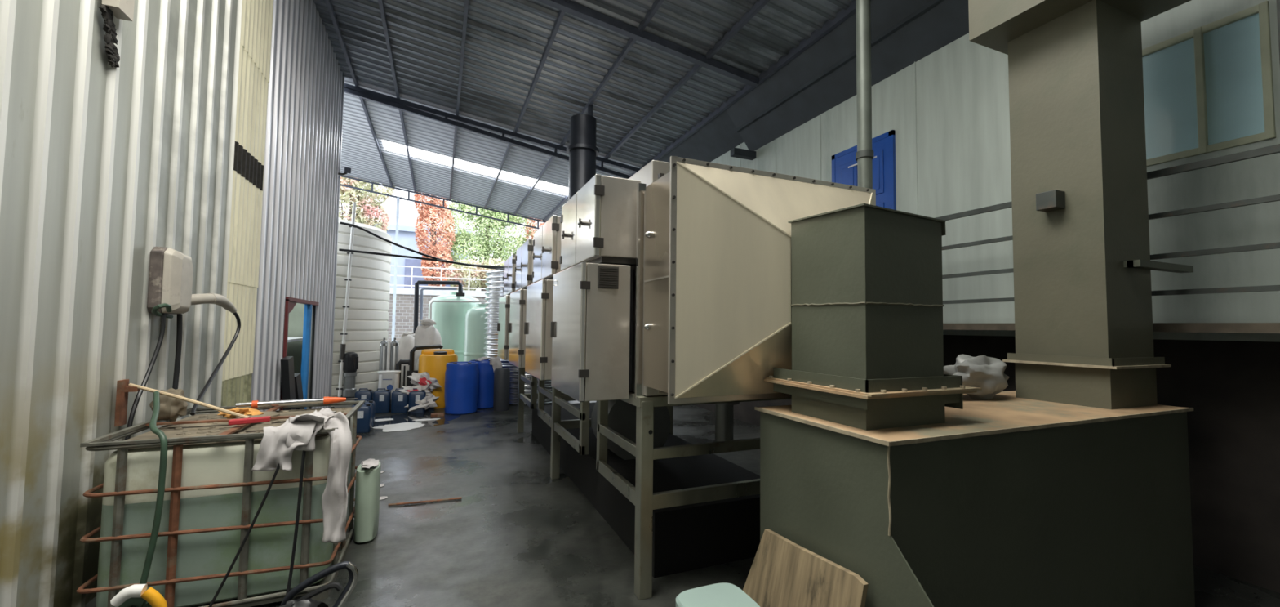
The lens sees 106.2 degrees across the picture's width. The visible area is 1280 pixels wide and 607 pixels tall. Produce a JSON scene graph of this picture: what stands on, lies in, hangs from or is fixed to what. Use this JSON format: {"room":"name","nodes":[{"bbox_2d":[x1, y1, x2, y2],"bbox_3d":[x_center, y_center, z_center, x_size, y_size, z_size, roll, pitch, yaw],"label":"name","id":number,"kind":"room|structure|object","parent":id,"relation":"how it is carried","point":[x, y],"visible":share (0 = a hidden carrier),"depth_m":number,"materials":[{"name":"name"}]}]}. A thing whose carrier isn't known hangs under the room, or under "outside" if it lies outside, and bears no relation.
{"room":"factory equipment area","nodes":[
{"label":"factory equipment area","id":0,"kind":"room"},
{"bbox_2d":[0,0,344,606],"bbox_3d":[-2.924,-1.649,2.360,0.055,6.750,14.470,2,-3,-23],"label":"wall","id":1,"kind":"structure","parent":0,"point":[103,166],"depth_m":3.08,"materials":[{"name":"metal"}]},
{"bbox_2d":[97,0,134,66],"bbox_3d":[-3.048,-1.627,2.793,0.081,0.495,0.198,2,-3,-23],"label":"wall bracket","id":2,"kind":"object","parent":1,"relation":"attached to","point":[120,9],"visible":1,"depth_m":2.79,"materials":[{"name":"beige plastic"}]},
{"bbox_2d":[114,378,139,426],"bbox_3d":[-3.194,0.617,3.001,0.080,0.280,0.080,2,-3,-23],"label":"wall pipe stub","id":3,"kind":"structure","parent":1,"relation":"attached to","point":[122,388],"depth_m":2.98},
{"bbox_2d":[146,246,236,318],"bbox_3d":[-3.383,-0.128,3.652,0.178,0.493,1.022,2,-3,-18],"label":"box","id":4,"kind":"object","parent":1,"relation":"attached to","point":[170,286],"visible":0.98,"depth_m":3.31,"materials":[{"name":"beige plastic"}]},
{"bbox_2d":[124,313,165,439],"bbox_3d":[-3.214,0.761,3.100,0.033,1.402,0.374,2,-3,-20],"label":"cable","id":5,"kind":"object","parent":4,"relation":"hanging from","point":[148,373],"visible":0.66,"depth_m":3.15,"materials":[{"name":"plastic"}]},
{"bbox_2d":[172,313,182,389],"bbox_3d":[-3.378,0.922,3.520,0.049,1.689,0.266,2,-3,-23],"label":"cable","id":6,"kind":"object","parent":4,"relation":"hanging from","point":[180,317],"visible":0.46,"depth_m":3.49,"materials":[{"name":"plastic"}]},
{"bbox_2d":[191,293,215,304],"bbox_3d":[-3.356,-0.031,3.642,0.096,0.108,0.285,1,-3,-5],"label":"pipe","id":7,"kind":"object","parent":4,"relation":"attached to","point":[204,298],"depth_m":3.65,"materials":[{"name":"beige plastic"}]},
{"bbox_2d":[190,311,240,415],"bbox_3d":[-3.396,0.433,3.855,0.053,0.788,0.808,2,-3,-23],"label":"cable","id":8,"kind":"object","parent":4,"relation":"hanging from","point":[219,365],"visible":0.94,"depth_m":3.92,"materials":[{"name":"plastic"}]},
{"bbox_2d":[233,141,263,191],"bbox_3d":[-3.981,-1.384,4.906,0.018,0.280,0.800,2,-3,-23],"label":"vent","id":9,"kind":"object","parent":1,"relation":"attached to","point":[245,164],"visible":0.95,"depth_m":4.85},
{"bbox_2d":[280,296,319,410],"bbox_3d":[-4.939,0.935,6.955,0.090,1.980,1.700,2,-3,-23],"label":"trim","id":10,"kind":"structure","parent":1,"relation":"attached to","point":[288,299],"depth_m":6.23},
{"bbox_2d":[300,303,311,408],"bbox_3d":[-5.091,0.976,7.305,0.100,1.933,0.155,2,-3,-23],"label":"door curtain","id":11,"kind":"object","parent":1,"relation":"hanging from","point":[308,307],"visible":0.6,"depth_m":7.30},
{"bbox_2d":[338,248,503,270],"bbox_3d":[-3.632,-0.749,9.081,3.933,0.523,1.233,0,-3,16],"label":"cable","id":12,"kind":"object","parent":1,"relation":"attached to","point":[340,249],"visible":0.71,"depth_m":9.39,"materials":[{"name":"plastic"}]},
{"bbox_2d":[340,221,504,267],"bbox_3d":[-3.599,-1.030,9.068,4.003,0.983,1.206,0,-3,16],"label":"cable","id":13,"kind":"object","parent":1,"relation":"attached to","point":[341,223],"visible":0.84,"depth_m":9.40,"materials":[{"name":"plastic"}]},
{"bbox_2d":[102,415,352,505],"bbox_3d":[-2.600,0.963,3.239,1.050,0.295,1.080,2,-3,-23],"label":"tank","id":14,"kind":"object","parent":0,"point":[222,462],"depth_m":2.75,"materials":[{"name":"plastic"}]},
{"bbox_2d":[250,305,315,408],"bbox_3d":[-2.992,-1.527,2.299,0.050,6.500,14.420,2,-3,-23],"label":"door frame","id":15,"kind":"structure","parent":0,"point":[313,307],"depth_m":7.78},
{"bbox_2d":[286,302,304,373],"bbox_3d":[-5.863,0.409,6.847,1.650,3.000,3.670,2,-3,-23],"label":"wall","id":16,"kind":"structure","parent":0,"point":[295,322],"depth_m":8.65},
{"bbox_2d":[312,0,853,221],"bbox_3d":[-2.177,-4.082,6.912,7.840,1.083,22.100,2,-3,-23],"label":"ceiling","id":17,"kind":"structure","parent":0,"point":[506,41],"depth_m":8.25,"materials":[{"name":"metal"}]},
{"bbox_2d":[324,0,392,186],"bbox_3d":[-4.140,-4.391,6.080,0.050,0.090,22.050,2,-3,-23],"label":"trim","id":18,"kind":"structure","parent":17,"relation":"attached to","point":[329,5],"depth_m":8.71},
{"bbox_2d":[377,0,416,192],"bbox_3d":[-3.477,-4.274,6.351,0.050,0.090,22.050,2,-3,-23],"label":"trim","id":19,"kind":"structure","parent":17,"relation":"attached to","point":[381,6],"depth_m":8.58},
{"bbox_2d":[448,0,468,199],"bbox_3d":[-2.454,-4.095,6.770,0.050,0.090,22.050,2,-3,-23],"label":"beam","id":20,"kind":"structure","parent":17,"relation":"attached to","point":[466,2],"depth_m":8.37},
{"bbox_2d":[382,139,568,195],"bbox_3d":[-3.957,-3.681,13.645,5.940,0.796,0.920,2,-3,-23],"label":"skylight","id":21,"kind":"object","parent":17,"relation":"attached to","point":[388,145],"depth_m":13.41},
{"bbox_2d":[343,83,639,178],"bbox_3d":[-2.872,-3.583,10.450,6.314,1.168,0.060,2,-3,-23],"label":"roof beam","id":22,"kind":"structure","parent":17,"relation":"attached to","point":[415,108],"depth_m":10.17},
{"bbox_2d":[484,0,569,208],"bbox_3d":[-1.357,-3.903,7.219,0.050,0.090,22.050,2,-3,-23],"label":"beam","id":23,"kind":"structure","parent":17,"relation":"attached to","point":[560,15],"depth_m":8.37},
{"bbox_2d":[513,0,664,214],"bbox_3d":[-0.408,-3.736,7.607,0.050,0.090,22.050,2,-3,-23],"label":"trim","id":24,"kind":"structure","parent":17,"relation":"attached to","point":[655,6],"depth_m":7.79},
{"bbox_2d":[537,0,759,87],"bbox_3d":[-1.079,-3.904,6.223,6.263,0.927,0.100,2,-3,-23],"label":"rafter","id":25,"kind":"object","parent":17,"relation":"attached to","point":[571,7],"visible":1,"depth_m":6.70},
{"bbox_2d":[542,0,769,221],"bbox_3d":[0.578,-3.563,8.011,0.050,0.090,22.050,2,-3,-23],"label":"trim","id":26,"kind":"structure","parent":17,"relation":"attached to","point":[759,5],"depth_m":7.56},
{"bbox_2d":[631,0,871,175],"bbox_3d":[1.435,-3.425,8.389,0.060,0.140,22.100,2,-3,-23],"label":"trim","id":27,"kind":"structure","parent":17,"relation":"attached to","point":[842,15],"depth_m":7.07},
{"bbox_2d":[84,400,1279,606],"bbox_3d":[-6.784,2.520,18.749,30.000,0.100,50.000,2,-3,-23],"label":"floor","id":28,"kind":"structure","parent":0,"point":[517,535],"depth_m":3.77,"materials":[{"name":"concrete"}]},
{"bbox_2d":[110,583,167,606],"bbox_3d":[-2.277,1.482,2.178,0.272,0.460,0.167,2,-3,-23],"label":"hose","id":29,"kind":"object","parent":28,"relation":"on","point":[136,594],"visible":1,"depth_m":2.13,"materials":[{"name":"white plastic"}]},
{"bbox_2d":[76,400,364,606],"bbox_3d":[-2.604,1.270,3.224,1.150,1.011,1.180,2,-3,-23],"label":"container","id":30,"kind":"object","parent":28,"relation":"on","point":[213,495],"visible":0.69,"depth_m":2.73,"materials":[{"name":"plastic"}]},
{"bbox_2d":[139,391,167,583],"bbox_3d":[-2.826,1.134,2.744,0.613,1.194,0.110,-2,-4,41],"label":"hose","id":31,"kind":"object","parent":30,"relation":"hanging from","point":[153,423],"visible":0.92,"depth_m":2.58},
{"bbox_2d":[149,387,187,421],"bbox_3d":[-3.090,0.670,3.155,0.176,0.230,0.234,2,-3,-23],"label":"cloth","id":32,"kind":"object","parent":30,"relation":"on","point":[171,408],"visible":0.66,"depth_m":3.10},
{"bbox_2d":[128,382,271,425],"bbox_3d":[-2.770,0.623,2.981,0.893,0.236,0.138,1,-3,-2],"label":"scrub brush","id":33,"kind":"object","parent":30,"relation":"on","point":[244,419],"visible":0.99,"depth_m":3.01,"materials":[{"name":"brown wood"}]},
{"bbox_2d":[217,407,263,418],"bbox_3d":[-2.777,0.765,3.353,0.291,0.072,0.200,2,-3,-23],"label":"glove","id":34,"kind":"object","parent":30,"relation":"on","point":[246,411],"visible":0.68,"depth_m":3.31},
{"bbox_2d":[208,462,279,606],"bbox_3d":[-2.161,1.229,2.826,0.230,1.010,0.542,-1,-3,23],"label":"cable","id":35,"kind":"object","parent":30,"relation":"hanging from","point":[278,464],"visible":0.66,"depth_m":2.70,"materials":[{"name":"plastic"}]},
{"bbox_2d":[285,450,306,595],"bbox_3d":[-2.030,1.245,2.933,0.057,1.036,0.491,1,-3,-15],"label":"cable","id":36,"kind":"object","parent":30,"relation":"hanging from","point":[303,458],"visible":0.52,"depth_m":2.79,"materials":[{"name":"plastic"}]},
{"bbox_2d":[235,395,357,408],"bbox_3d":[-2.632,0.763,3.723,0.768,0.058,0.060,2,-3,-31],"label":"tube","id":37,"kind":"object","parent":30,"relation":"on","point":[325,400],"visible":0.96,"depth_m":3.68,"materials":[{"name":"silver metal"}]},
{"bbox_2d":[251,407,352,543],"bbox_3d":[-2.058,1.042,3.002,0.494,0.761,0.515,2,-3,-23],"label":"rag","id":38,"kind":"object","parent":30,"relation":"on","point":[277,444],"visible":1,"depth_m":2.85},
{"bbox_2d":[280,355,296,409],"bbox_3d":[-4.503,1.284,6.178,0.080,1.220,0.640,2,-3,-23],"label":"panel","id":39,"kind":"object","parent":28,"relation":"on","point":[287,373],"visible":0.36,"depth_m":6.01,"materials":[{"name":"black plastic"}]},
{"bbox_2d":[294,373,304,409],"bbox_3d":[-4.679,1.427,6.592,0.080,0.970,0.770,2,-3,-23],"label":"panel","id":40,"kind":"object","parent":28,"relation":"on","point":[298,383],"visible":0.29,"depth_m":6.42,"materials":[{"name":"black plastic"}]},
{"bbox_2d":[279,560,358,606],"bbox_3d":[-1.616,1.530,2.383,0.374,0.434,0.200,2,-3,-23],"label":"hose","id":41,"kind":"object","parent":28,"relation":"on","point":[288,600],"visible":1,"depth_m":2.40,"materials":[{"name":"rubber"}]},
{"bbox_2d":[336,201,355,396],"bbox_3d":[-5.651,0.026,9.245,0.211,4.002,0.090,2,-3,-23],"label":"pipe","id":42,"kind":"object","parent":28,"relation":"on","point":[342,350],"visible":0.91,"depth_m":9.23,"materials":[{"name":"white plastic"}]},
{"bbox_2d":[333,351,358,407],"bbox_3d":[-5.595,1.485,9.287,0.440,1.090,0.350,2,-3,-23],"label":"pump","id":43,"kind":"object","parent":28,"relation":"on","point":[350,365],"visible":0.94,"depth_m":9.18,"materials":[{"name":"metal"}]},
{"bbox_2d":[330,218,391,407],"bbox_3d":[-6.994,0.086,10.364,2.821,3.955,2.821,0,-3,14],"label":"tank","id":44,"kind":"object","parent":28,"relation":"on","point":[368,315],"visible":0.29,"depth_m":9.87,"materials":[{"name":"white plastic"}]},
{"bbox_2d":[351,402,373,432],"bbox_3d":[-4.271,1.736,7.359,0.290,0.436,0.294,2,-3,-23],"label":"jerry can","id":45,"kind":"object","parent":28,"relation":"on","point":[364,417],"visible":0.59,"depth_m":7.26,"materials":[{"name":"blue plastic"}]},
{"bbox_2d":[354,387,373,400],"bbox_3d":[-5.150,1.803,8.975,0.290,0.436,0.294,2,-3,-23],"label":"jerry can","id":46,"kind":"object","parent":28,"relation":"on","point":[365,393],"visible":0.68,"depth_m":8.87,"materials":[{"name":"blue plastic"}]},
{"bbox_2d":[338,174,394,232],"bbox_3d":[-12.363,-2.352,19.876,4.070,9.616,2.914,2,-3,-23],"label":"tree","id":47,"kind":"object","parent":28,"relation":"on","point":[366,206],"visible":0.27,"depth_m":19.93,"materials":[{"name":"green plant"}]},
{"bbox_2d":[353,457,380,542],"bbox_3d":[-2.116,1.514,3.733,0.160,0.582,0.347,2,-3,-23],"label":"drum","id":48,"kind":"object","parent":28,"relation":"on","point":[367,488],"visible":1,"depth_m":3.62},
{"bbox_2d":[373,387,391,413],"bbox_3d":[-4.830,1.808,8.999,0.290,0.436,0.294,2,-3,-23],"label":"jerry can","id":49,"kind":"object","parent":28,"relation":"on","point":[382,397],"visible":0.88,"depth_m":8.88,"materials":[{"name":"blue plastic"}]},
{"bbox_2d":[378,337,387,370],"bbox_3d":[-5.209,1.377,9.751,0.170,1.360,0.170,2,-3,-23],"label":"gas cylinder","id":50,"kind":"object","parent":28,"relation":"on","point":[383,344],"depth_m":9.70,"materials":[{"name":"metal"}]},
{"bbox_2d":[377,369,400,396],"bbox_3d":[-4.909,1.679,9.396,0.400,0.730,0.300,2,-3,-23],"label":"canister","id":51,"kind":"object","parent":28,"relation":"on","point":[388,380],"visible":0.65,"depth_m":9.29,"materials":[{"name":"plastic"}]},
{"bbox_2d":[389,337,399,370],"bbox_3d":[-5.034,1.382,9.823,0.170,1.360,0.170,2,-3,-23],"label":"gas cylinder","id":52,"kind":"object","parent":28,"relation":"on","point":[394,344],"depth_m":9.78,"materials":[{"name":"metal"}]},
{"bbox_2d":[391,196,399,341],"bbox_3d":[-8.213,-0.631,16.120,0.080,5.908,0.080,2,-3,-23],"label":"support post","id":53,"kind":"object","parent":28,"relation":"on","point":[397,197],"visible":0.64,"depth_m":16.11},
{"bbox_2d":[340,174,546,229],"bbox_3d":[-6.914,-3.512,16.786,8.907,1.528,0.060,2,-3,-23],"label":"roof truss","id":54,"kind":"object","parent":53,"relation":"attached to","point":[342,175],"visible":0.73,"depth_m":16.74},
{"bbox_2d":[372,422,425,431],"bbox_3d":[-3.821,1.970,7.698,0.650,0.003,0.697,-2,-4,40],"label":"plastic sheet","id":55,"kind":"object","parent":28,"relation":"on","point":[404,425],"visible":0.98,"depth_m":7.67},
{"bbox_2d":[391,387,408,413],"bbox_3d":[-4.497,1.812,9.018,0.290,0.436,0.294,2,-3,-23],"label":"jerry can","id":56,"kind":"object","parent":28,"relation":"on","point":[399,400],"visible":0.8,"depth_m":8.89,"materials":[{"name":"blue plastic"}]},
{"bbox_2d":[397,331,414,387],"bbox_3d":[-5.378,1.380,11.047,0.718,1.474,0.816,2,-3,-23],"label":"bag","id":57,"kind":"object","parent":28,"relation":"on","point":[406,342],"visible":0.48,"depth_m":10.81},
{"bbox_2d":[372,412,461,428],"bbox_3d":[-3.968,1.999,8.260,1.689,0.002,1.439,2,-3,-23],"label":"puddle","id":58,"kind":"object","parent":28,"relation":"on","point":[407,417],"visible":0.64,"depth_m":8.34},
{"bbox_2d":[408,387,426,413],"bbox_3d":[-4.190,1.818,9.049,0.290,0.436,0.294,2,-3,-23],"label":"jerry can","id":59,"kind":"object","parent":28,"relation":"on","point":[415,395],"visible":0.81,"depth_m":8.91,"materials":[{"name":"blue plastic"}]},
{"bbox_2d":[395,343,443,387],"bbox_3d":[-4.518,1.460,9.898,0.920,1.224,0.206,3,-4,-40],"label":"pipe manifold","id":60,"kind":"object","parent":28,"relation":"on","point":[410,362],"visible":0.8,"depth_m":9.73,"materials":[{"name":"black plastic"}]},
{"bbox_2d":[404,393,439,411],"bbox_3d":[-4.120,1.869,9.049,0.635,0.332,0.362,2,-3,-23],"label":"sack","id":61,"kind":"object","parent":28,"relation":"on","point":[428,402],"visible":0.71,"depth_m":8.97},
{"bbox_2d":[396,384,431,395],"bbox_3d":[-4.268,1.677,9.127,0.638,0.264,0.378,2,-3,-23],"label":"sack","id":62,"kind":"object","parent":61,"relation":"on","point":[419,387],"visible":0.58,"depth_m":9.06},
{"bbox_2d":[407,371,441,391],"bbox_3d":[-4.141,1.510,9.232,0.386,0.386,0.558,-2,-4,44],"label":"sack","id":63,"kind":"object","parent":62,"relation":"on","point":[424,379],"visible":0.93,"depth_m":9.16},
{"bbox_2d":[374,223,471,289],"bbox_3d":[-14.399,-0.721,28.725,7.800,7.150,4.400,2,-3,-23],"label":"building","id":64,"kind":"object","parent":28,"relation":"on","point":[406,233],"visible":0.17,"depth_m":27.11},
{"bbox_2d":[388,496,462,505],"bbox_3d":[-1.980,1.829,4.443,0.622,0.017,0.027,2,-3,-18],"label":"metal rod","id":65,"kind":"object","parent":28,"relation":"on","point":[460,497],"visible":1,"depth_m":4.43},
{"bbox_2d":[413,317,442,369],"bbox_3d":[-4.687,1.212,10.581,0.587,1.781,0.645,3,-4,-44],"label":"bag","id":66,"kind":"object","parent":28,"relation":"on","point":[427,334],"visible":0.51,"depth_m":10.40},
{"bbox_2d":[413,191,457,286],"bbox_3d":[-9.520,-2.440,22.148,1.868,10.077,1.888,-1,-3,33],"label":"tree","id":67,"kind":"object","parent":28,"relation":"on","point":[428,215],"visible":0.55,"depth_m":21.81,"materials":[{"name":"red plant"}]},
{"bbox_2d":[417,348,457,408],"bbox_3d":[-4.095,1.505,9.743,0.730,1.130,0.730,2,-3,-23],"label":"drum","id":68,"kind":"object","parent":28,"relation":"on","point":[433,362],"visible":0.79,"depth_m":9.44,"materials":[{"name":"yellow plastic"}]},
{"bbox_2d":[413,280,464,332],"bbox_3d":[-4.830,0.797,11.833,0.582,2.728,1.331,-1,-3,28],"label":"pipe","id":69,"kind":"object","parent":28,"relation":"on","point":[460,293],"visible":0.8,"depth_m":11.48,"materials":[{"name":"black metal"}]},
{"bbox_2d":[428,291,480,361],"bbox_3d":[-4.919,0.954,12.763,1.344,2.500,1.344,2,-3,-23],"label":"tank","id":70,"kind":"object","parent":28,"relation":"on","point":[449,317],"visible":0.49,"depth_m":12.18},
{"bbox_2d":[444,361,479,414],"bbox_3d":[-3.362,1.581,9.069,0.604,0.930,0.604,2,-3,-23],"label":"barrel","id":71,"kind":"object","parent":28,"relation":"on","point":[461,378],"visible":1,"depth_m":8.82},
{"bbox_2d":[462,303,486,361],"bbox_3d":[-3.887,1.092,11.832,0.864,2.160,0.864,2,-3,-23],"label":"tank","id":72,"kind":"object","parent":28,"relation":"on","point":[473,345],"visible":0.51,"depth_m":11.46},
{"bbox_2d":[444,257,505,290],"bbox_3d":[-6.278,0.291,20.666,4.042,4.565,1.969,2,-3,-23],"label":"shrub","id":73,"kind":"object","parent":28,"relation":"on","point":[450,273],"visible":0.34,"depth_m":20.02,"materials":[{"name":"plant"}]},
{"bbox_2d":[468,359,493,408],"bbox_3d":[-3.167,1.613,9.692,0.604,0.930,0.604,2,-3,-23],"label":"barrel","id":74,"kind":"object","parent":28,"relation":"on","point":[486,383],"visible":0.38,"depth_m":9.44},
{"bbox_2d":[475,355,502,370],"bbox_3d":[-2.996,1.210,9.585,0.518,0.323,0.282,1,-3,-6],"label":"rag","id":75,"kind":"object","parent":74,"relation":"on","point":[495,362],"visible":0.84,"depth_m":9.53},
{"bbox_2d":[444,200,537,290],"bbox_3d":[-7.353,-1.954,24.131,5.001,9.349,3.426,2,-3,-23],"label":"tree","id":76,"kind":"object","parent":28,"relation":"on","point":[482,246],"visible":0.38,"depth_m":23.36,"materials":[{"name":"green plant"}]},
{"bbox_2d":[493,368,510,411],"bbox_3d":[-2.689,1.668,9.346,0.300,0.800,0.300,2,-3,-23],"label":"barrel","id":77,"kind":"object","parent":28,"relation":"on","point":[501,375],"visible":1,"depth_m":9.22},
{"bbox_2d":[483,269,551,404],"bbox_3d":[-2.506,0.615,10.942,1.998,3.060,1.998,1,-3,-14],"label":"duct","id":78,"kind":"object","parent":28,"relation":"on","point":[495,283],"visible":0.2,"depth_m":10.15,"materials":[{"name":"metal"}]},
{"bbox_2d":[517,367,565,432],"bbox_3d":[-1.284,1.405,7.861,1.420,1.215,0.360,2,-3,-23],"label":"stand","id":79,"kind":"object","parent":28,"relation":"on","point":[521,371],"visible":0.2,"depth_m":7.44,"materials":[{"name":"silver metal"}]},
{"bbox_2d":[520,374,672,479],"bbox_3d":[-0.726,1.349,6.542,1.455,1.215,2.347,2,-3,-23],"label":"stand","id":80,"kind":"object","parent":28,"relation":"on","point":[542,391],"visible":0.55,"depth_m":5.27,"materials":[{"name":"silver metal"}]},
{"bbox_2d":[497,294,510,359],"bbox_3d":[-1.770,0.338,6.746,0.375,0.856,0.815,2,-3,-23],"label":"base cabinet","id":81,"kind":"object","parent":80,"relation":"on","point":[504,301],"visible":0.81,"depth_m":6.44,"materials":[{"name":"silver metal"}]},
{"bbox_2d":[502,253,515,295],"bbox_3d":[-1.756,-0.369,6.885,0.354,0.551,0.933,2,-3,-23],"label":"base cabinet","id":82,"kind":"object","parent":81,"relation":"on","point":[509,274],"visible":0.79,"depth_m":6.62,"materials":[{"name":"silver metal"}]},
{"bbox_2d":[507,288,526,368],"bbox_3d":[-1.301,0.289,5.620,0.375,0.856,0.815,2,-3,-23],"label":"base cabinet","id":83,"kind":"object","parent":80,"relation":"on","point":[517,350],"visible":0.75,"depth_m":5.30,"materials":[{"name":"silver metal"}]},
{"bbox_2d":[515,238,533,290],"bbox_3d":[-1.281,-0.418,5.746,0.354,0.551,0.933,2,-3,-23],"label":"base cabinet","id":84,"kind":"object","parent":83,"relation":"on","point":[524,259],"visible":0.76,"depth_m":5.46,"materials":[{"name":"silver metal"}]},
{"bbox_2d":[531,399,759,577],"bbox_3d":[-0.245,1.387,5.503,1.150,1.050,4.550,2,-3,-23],"label":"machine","id":85,"kind":"object","parent":28,"relation":"on","point":[696,535],"visible":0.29,"depth_m":3.89,"materials":[{"name":"metal"}]},
{"bbox_2d":[714,401,739,441],"bbox_3d":[0.730,1.034,4.163,0.260,0.450,0.260,2,-3,-23],"label":"post","id":86,"kind":"object","parent":85,"relation":"attached to","point":[724,411],"depth_m":4.09,"materials":[{"name":"metal"}]},
{"bbox_2d":[554,390,791,599],"bbox_3d":[0.202,1.253,4.314,1.455,1.215,2.417,2,-3,-23],"label":"stand","id":87,"kind":"object","parent":28,"relation":"on","point":[642,495],"visible":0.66,"depth_m":3.06,"materials":[{"name":"silver metal"}]},
{"bbox_2d":[524,279,553,380],"bbox_3d":[-0.832,0.241,4.495,0.375,0.856,0.815,2,-3,-23],"label":"base cabinet","id":88,"kind":"object","parent":87,"relation":"on","point":[540,294],"visible":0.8,"depth_m":4.15,"materials":[{"name":"silver metal"}]},
{"bbox_2d":[532,214,561,282],"bbox_3d":[-0.806,-0.467,4.607,0.354,0.551,0.933,2,-3,-23],"label":"base cabinet","id":89,"kind":"object","parent":88,"relation":"on","point":[547,239],"visible":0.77,"depth_m":4.32,"materials":[{"name":"silver metal"}]},
{"bbox_2d":[550,262,633,401],"bbox_3d":[-0.361,0.192,3.365,0.375,0.856,0.817,2,-3,-23],"label":"base cabinet","id":90,"kind":"object","parent":87,"relation":"on","point":[591,333],"visible":1,"depth_m":3.02,"materials":[{"name":"silver metal"}]},
{"bbox_2d":[559,173,640,271],"bbox_3d":[-0.332,-0.516,3.468,0.354,0.551,0.933,2,-3,-23],"label":"base cabinet","id":91,"kind":"object","parent":90,"relation":"on","point":[598,221],"visible":0.8,"depth_m":3.08,"materials":[{"name":"silver metal"}]},
{"bbox_2d":[597,265,618,288],"bbox_3d":[-0.199,-0.163,3.015,0.135,0.140,0.008,2,-3,-23],"label":"vent","id":92,"kind":"object","parent":90,"relation":"attached to","point":[607,275],"depth_m":3.01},
{"bbox_2d":[628,160,670,399],"bbox_3d":[-0.336,-0.046,5.690,1.460,1.530,5.250,2,-3,-23],"label":"metal panel","id":93,"kind":"object","parent":87,"relation":"on","point":[647,175],"visible":0.16,"depth_m":3.04,"materials":[{"name":"silver metal"}]},
{"bbox_2d":[566,113,599,199],"bbox_3d":[-0.885,-1.681,7.347,0.540,2.300,0.540,2,-3,-23],"label":"exhaust stack","id":94,"kind":"object","parent":93,"relation":"on","point":[582,150],"visible":0.56,"depth_m":7.20,"materials":[{"name":"black metal"}]},
{"bbox_2d":[643,155,875,404],"bbox_3d":[0.812,-0.107,2.964,1.505,1.337,0.655,2,-3,-23],"label":"hood","id":95,"kind":"object","parent":93,"relation":"attached to","point":[717,296],"visible":0.81,"depth_m":2.61,"materials":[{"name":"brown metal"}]},
{"bbox_2d":[675,582,759,606],"bbox_3d":[0.343,1.532,2.083,0.330,0.452,0.334,2,-3,-23],"label":"plastic stool","id":96,"kind":"object","parent":28,"relation":"on","point":[717,594],"visible":1,"depth_m":2.14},
{"bbox_2d":[742,528,868,606],"bbox_3d":[0.700,1.454,2.278,0.175,0.630,0.780,2,-3,-23],"label":"wooden board","id":97,"kind":"object","parent":28,"relation":"on","point":[783,572],"visible":1,"depth_m":2.26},
{"bbox_2d":[855,0,873,188],"bbox_3d":[2.043,-0.946,4.361,0.150,5.656,0.150,2,-3,-23],"label":"drain pipe","id":98,"kind":"object","parent":28,"relation":"on","point":[864,153],"visible":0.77,"depth_m":4.36,"materials":[{"name":"metal"}]},
{"bbox_2d":[754,390,1195,606],"bbox_3d":[2.096,1.191,2.448,2.503,1.205,1.560,2,-3,-23],"label":"box","id":99,"kind":"object","parent":28,"relation":"on","point":[1009,500],"visible":0.97,"depth_m":2.29,"materials":[{"name":"green paint"}]},
{"bbox_2d":[764,203,982,430],"bbox_3d":[1.175,0.066,2.525,0.730,1.032,0.720,2,-3,-23],"label":"duct","id":100,"kind":"object","parent":99,"relation":"on","point":[867,305],"visible":1,"depth_m":2.28,"materials":[{"name":"metal"}]},
{"bbox_2d":[943,354,1009,399],"bbox_3d":[2.223,0.495,3.191,0.620,0.312,0.323,2,-3,-23],"label":"plastic bag","id":101,"kind":"object","parent":99,"relation":"on","point":[987,373],"visible":0.76,"depth_m":3.06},
{"bbox_2d":[968,0,1193,408],"bbox_3d":[2.950,-0.943,3.129,1.110,3.147,0.830,2,-3,-23],"label":"duct","id":102,"kind":"object","parent":99,"relation":"on","point":[1082,265],"visible":1,"depth_m":2.99,"materials":[{"name":"metal"}]},
{"bbox_2d":[693,0,1279,592],"bbox_3d":[3.138,-1.041,5.689,0.106,6.000,16.000,2,-3,-23],"label":"wall","id":103,"kind":"structure","parent":0,"point":[948,110],"depth_m":3.54,"materials":[{"name":"metal"}]},
{"bbox_2d":[730,146,755,159],"bbox_3d":[1.792,-2.592,8.339,0.450,0.120,0.120,2,-3,-23],"label":"floodlight","id":104,"kind":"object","parent":103,"relation":"attached to","point":[739,153],"depth_m":8.29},
{"bbox_2d":[657,0,968,162],"bbox_3d":[2.899,-3.232,5.684,0.680,0.930,16.000,2,-3,-23],"label":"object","id":105,"kind":"structure","parent":103,"relation":"attached to","point":[823,76],"depth_m":6.48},
{"bbox_2d":[831,129,896,209],"bbox_3d":[2.824,-0.902,6.170,0.107,2.340,0.980,2,-3,-23],"label":"door","id":106,"kind":"structure","parent":103,"relation":"in","point":[844,163],"depth_m":5.93,"materials":[{"name":"blue metal"}]},
{"bbox_2d":[942,322,1279,333],"bbox_3d":[3.739,0.165,3.231,0.590,0.060,10.900,2,-3,-23],"label":"platform","id":107,"kind":"object","parent":103,"relation":"attached to","point":[1242,327],"visible":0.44,"depth_m":3.04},
{"bbox_2d":[935,143,1279,303],"bbox_3d":[3.510,-0.386,3.160,0.030,1.027,10.700,2,-3,-23],"label":"walkway railing","id":108,"kind":"object","parent":107,"relation":"on","point":[1275,148],"visible":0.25,"depth_m":3.08,"materials":[{"name":"metal"}]},
{"bbox_2d":[1142,0,1275,165],"bbox_3d":[3.948,-1.519,3.670,0.054,0.928,1.113,2,-3,-23],"label":"window","id":109,"kind":"structure","parent":103,"relation":"in","point":[1209,87],"depth_m":3.41,"materials":[{"name":"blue glass"}]},
{"label":"outside","id":110,"kind":"structure","parent":0,"visible":0},
{"bbox_2d":[386,287,487,342],"bbox_3d":[-6.160,0.997,18.668,15.000,2.950,0.410,2,-3,-23],"label":"brick wall","id":111,"kind":"structure","parent":110,"point":[404,313],"depth_m":17.59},
{"bbox_2d":[390,265,489,289],"bbox_3d":[-8.897,-0.980,17.585,9.043,0.830,0.050,2,-3,-23],"label":"railing","id":112,"kind":"object","parent":111,"relation":"on","point":[411,267],"visible":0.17,"depth_m":18.13,"materials":[{"name":"metal"}]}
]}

